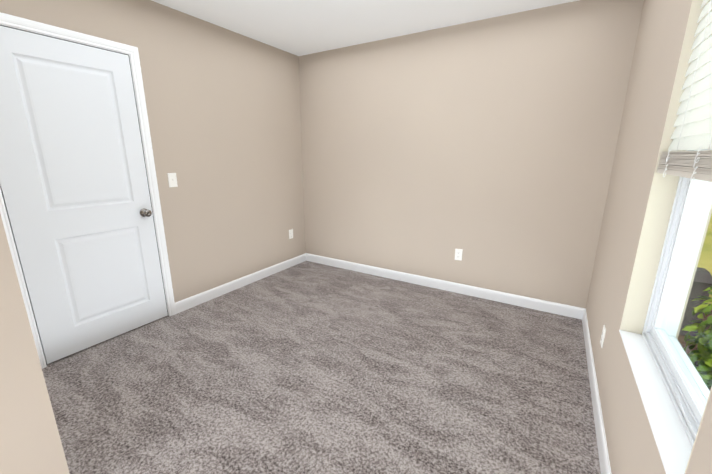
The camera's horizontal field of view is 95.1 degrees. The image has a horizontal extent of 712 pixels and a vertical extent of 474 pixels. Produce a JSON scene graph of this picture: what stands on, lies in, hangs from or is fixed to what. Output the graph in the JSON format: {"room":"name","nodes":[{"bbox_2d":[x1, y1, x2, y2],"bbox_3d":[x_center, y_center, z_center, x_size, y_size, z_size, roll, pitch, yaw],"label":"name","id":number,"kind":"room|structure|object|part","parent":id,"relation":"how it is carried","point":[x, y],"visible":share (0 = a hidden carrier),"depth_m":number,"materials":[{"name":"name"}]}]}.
{"room":"empty bedroom","nodes":[
{"label":"empty bedroom","id":0,"kind":"room"},
{"bbox_2d":[0,214,69,473],"bbox_3d":[-2.193,-0.010,0.537,1.350,2.454,1.950,9,16,30],"label":"wall","id":1,"kind":"structure","parent":0,"point":[30,441],"depth_m":1.11,"materials":[{"name":"paint"}]},
{"bbox_2d":[0,0,305,301],"bbox_3d":[-1.464,-0.587,2.849,0.100,2.454,2.915,9,16,30],"label":"wall","id":2,"kind":"structure","parent":0,"point":[223,106],"depth_m":2.97,"materials":[{"name":"paint"}]},
{"bbox_2d":[0,26,167,363],"bbox_3d":[-1.814,-0.224,2.224,0.102,2.028,0.795,9,16,30],"label":"door","id":3,"kind":"structure","parent":2,"relation":"in","point":[74,187],"depth_m":2.17,"materials":[{"name":"white wood"}]},
{"bbox_3d":[-1.623,-0.186,2.520,0.066,0.066,0.066,9,16,30],"label":"knob","id":4,"kind":"part","parent":3,"relation":"part of","materials":[{"name":"silver metal"}]},
{"bbox_2d":[0,12,175,368],"bbox_3d":[-1.863,-0.257,2.246,0.117,2.105,0.925,9,16,30],"label":"door frame","id":5,"kind":"structure","parent":2,"relation":"attached to","point":[33,26],"depth_m":2.28,"materials":[{"name":"white wood"}]},
{"bbox_3d":[-1.843,-0.225,2.242,0.034,2.045,0.804,9,16,30],"label":"door jamb shadow gap","id":6,"kind":"part","parent":5,"relation":"part of","materials":[{"name":"white wood"}]},
{"bbox_2d":[167,173,177,186],"bbox_3d":[-1.510,-0.469,2.687,0.016,0.115,0.070,9,16,30],"label":"switch plate","id":7,"kind":"object","parent":2,"relation":"attached to","point":[172,179],"visible":1,"depth_m":2.69,"materials":[{"name":"white plastic"}]},
{"bbox_2d":[175,253,305,313],"bbox_3d":[-1.417,0.560,3.109,0.013,0.101,2.882,9,16,30],"label":"baseboard","id":8,"kind":"structure","parent":2,"relation":"attached to","point":[199,298],"depth_m":3.35,"materials":[{"name":"white wood"}]},
{"bbox_2d":[289,229,292,238],"bbox_3d":[-0.797,-0.036,4.005,0.007,0.115,0.070,9,16,30],"label":"electrical outlet","id":9,"kind":"object","parent":2,"relation":"attached to","point":[291,234],"visible":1,"depth_m":4.00,"materials":[{"name":"white plastic"}]},
{"bbox_2d":[42,261,600,473],"bbox_3d":[-0.690,1.044,1.599,3.607,0.100,5.045,9,16,30],"label":"floor","id":10,"kind":"structure","parent":0,"point":[306,367],"depth_m":1.96,"materials":[{"name":"carpet"}]},
{"bbox_2d":[151,0,577,55],"bbox_3d":[-0.684,-1.433,0.979,3.607,0.100,5.045,9,16,30],"label":"ceiling","id":11,"kind":"structure","parent":0,"point":[300,27],"depth_m":2.66,"materials":[{"name":"paint"}]},
{"bbox_2d":[299,0,643,307],"bbox_3d":[0.712,-0.688,3.271,3.357,2.454,0.100,9,16,30],"label":"wall","id":12,"kind":"structure","parent":0,"point":[488,146],"depth_m":2.96,"materials":[{"name":"paint"}]},
{"bbox_2d":[306,253,585,319],"bbox_3d":[0.637,0.459,3.535,3.057,0.101,0.013,9,16,30],"label":"baseboard","id":13,"kind":"structure","parent":12,"relation":"attached to","point":[537,304],"depth_m":3.29,"materials":[{"name":"white wood"}]},
{"bbox_2d":[455,248,462,260],"bbox_3d":[1.017,0.175,3.228,0.070,0.115,0.007,9,16,30],"label":"electrical outlet","id":14,"kind":"object","parent":12,"relation":"attached to","point":[458,254],"visible":1,"depth_m":3.23,"materials":[{"name":"white plastic"}]},
{"bbox_2d":[586,0,711,473],"bbox_3d":[0.765,0.025,0.426,0.200,2.454,4.845,9,16,30],"label":"wall","id":15,"kind":"structure","parent":0,"point":[631,445],"depth_m":1.58,"materials":[{"name":"paint"}]},
{"bbox_2d":[582,309,611,473],"bbox_3d":[0.668,1.154,0.760,0.013,0.101,4.832,9,16,30],"label":"baseboard","id":16,"kind":"structure","parent":15,"relation":"attached to","point":[604,462],"depth_m":1.72,"materials":[{"name":"white wood"}]},
{"bbox_2d":[600,325,605,347],"bbox_3d":[1.423,0.572,1.878,0.007,0.115,0.070,9,16,30],"label":"electrical outlet","id":17,"kind":"object","parent":15,"relation":"attached to","point":[603,335],"visible":1,"depth_m":1.86,"materials":[{"name":"white plastic"}]},
{"bbox_2d":[619,329,691,473],"bbox_3d":[1.041,0.542,1.136,0.086,0.008,0.925,9,16,30],"label":"window sill","id":18,"kind":"structure","parent":15,"relation":"attached to","point":[673,444],"depth_m":1.06,"materials":[{"name":"white paint"}]},
{"bbox_2d":[620,0,711,473],"bbox_3d":[1.084,-0.190,0.926,0.182,1.530,0.925,9,16,30],"label":"window","id":19,"kind":"structure","parent":15,"relation":"in","point":[674,222],"depth_m":1.28,"materials":[{"name":"paint"}]},
{"bbox_3d":[1.118,-0.187,0.905,0.103,1.522,0.921,9,16,30],"label":"frame","id":20,"kind":"part","parent":19,"relation":"part of","materials":[{"name":"white plastic"}]},
{"bbox_3d":[1.118,-0.187,0.905,0.036,1.378,0.777,9,16,30],"label":"glass","id":21,"kind":"part","parent":19,"relation":"part of","materials":[{"name":"clear glass"}]},
{"bbox_2d":[663,0,711,176],"bbox_3d":[1.180,-0.593,1.129,0.050,0.759,0.031,4,15,16],"label":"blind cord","id":22,"kind":"object","parent":19,"relation":"hanging from","point":[690,112],"depth_m":1.15,"materials":[{"name":"white fabric"}]},
{"bbox_2d":[690,137,711,182],"bbox_3d":[1.015,-0.528,0.869,0.050,0.759,0.031,4,15,16],"label":"blind cord","id":23,"kind":"object","parent":19,"relation":"hanging from","point":[711,137],"depth_m":0.95,"materials":[{"name":"white fabric"}]},
{"bbox_2d":[657,150,711,181],"bbox_3d":[1.033,-0.211,0.953,0.056,0.084,0.913,9,16,30],"label":"blind stack","id":24,"kind":"object","parent":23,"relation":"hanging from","point":[680,163],"visible":0.85,"depth_m":1.04,"materials":[{"name":"beige plastic"}]},
{"label":"outside","id":25,"kind":"structure","parent":0,"visible":0},
{"bbox_2d":[697,214,711,303],"bbox_3d":[35.057,1.470,2.292,56.743,0.200,100.000,9,16,30],"label":"lawn","id":26,"kind":"structure","parent":25,"point":[707,244],"depth_m":6.22,"materials":[{"name":"yellow plant"}]},
{"bbox_2d":[678,310,711,389],"bbox_3d":[1.626,1.632,0.859,1.243,0.030,10.600,9,16,30],"label":"mulch","id":27,"kind":"object","parent":26,"relation":"on","point":[682,342],"depth_m":3.16,"materials":[{"name":"brown wood"}]},
{"bbox_2d":[679,267,711,336],"bbox_3d":[3.383,0.650,3.312,0.240,0.690,0.240,9,16,30],"label":"pedestal","id":28,"kind":"object","parent":27,"relation":"on","point":[707,278],"depth_m":3.20,"materials":[{"name":"grey"}]},
{"bbox_2d":[682,286,711,387],"bbox_3d":[2.335,0.663,1.570,1.043,1.512,1.579,9,16,30],"label":"bush","id":29,"kind":"object","parent":27,"relation":"on","point":[705,347],"depth_m":1.91,"materials":[{"name":"green plant"}]}
]}

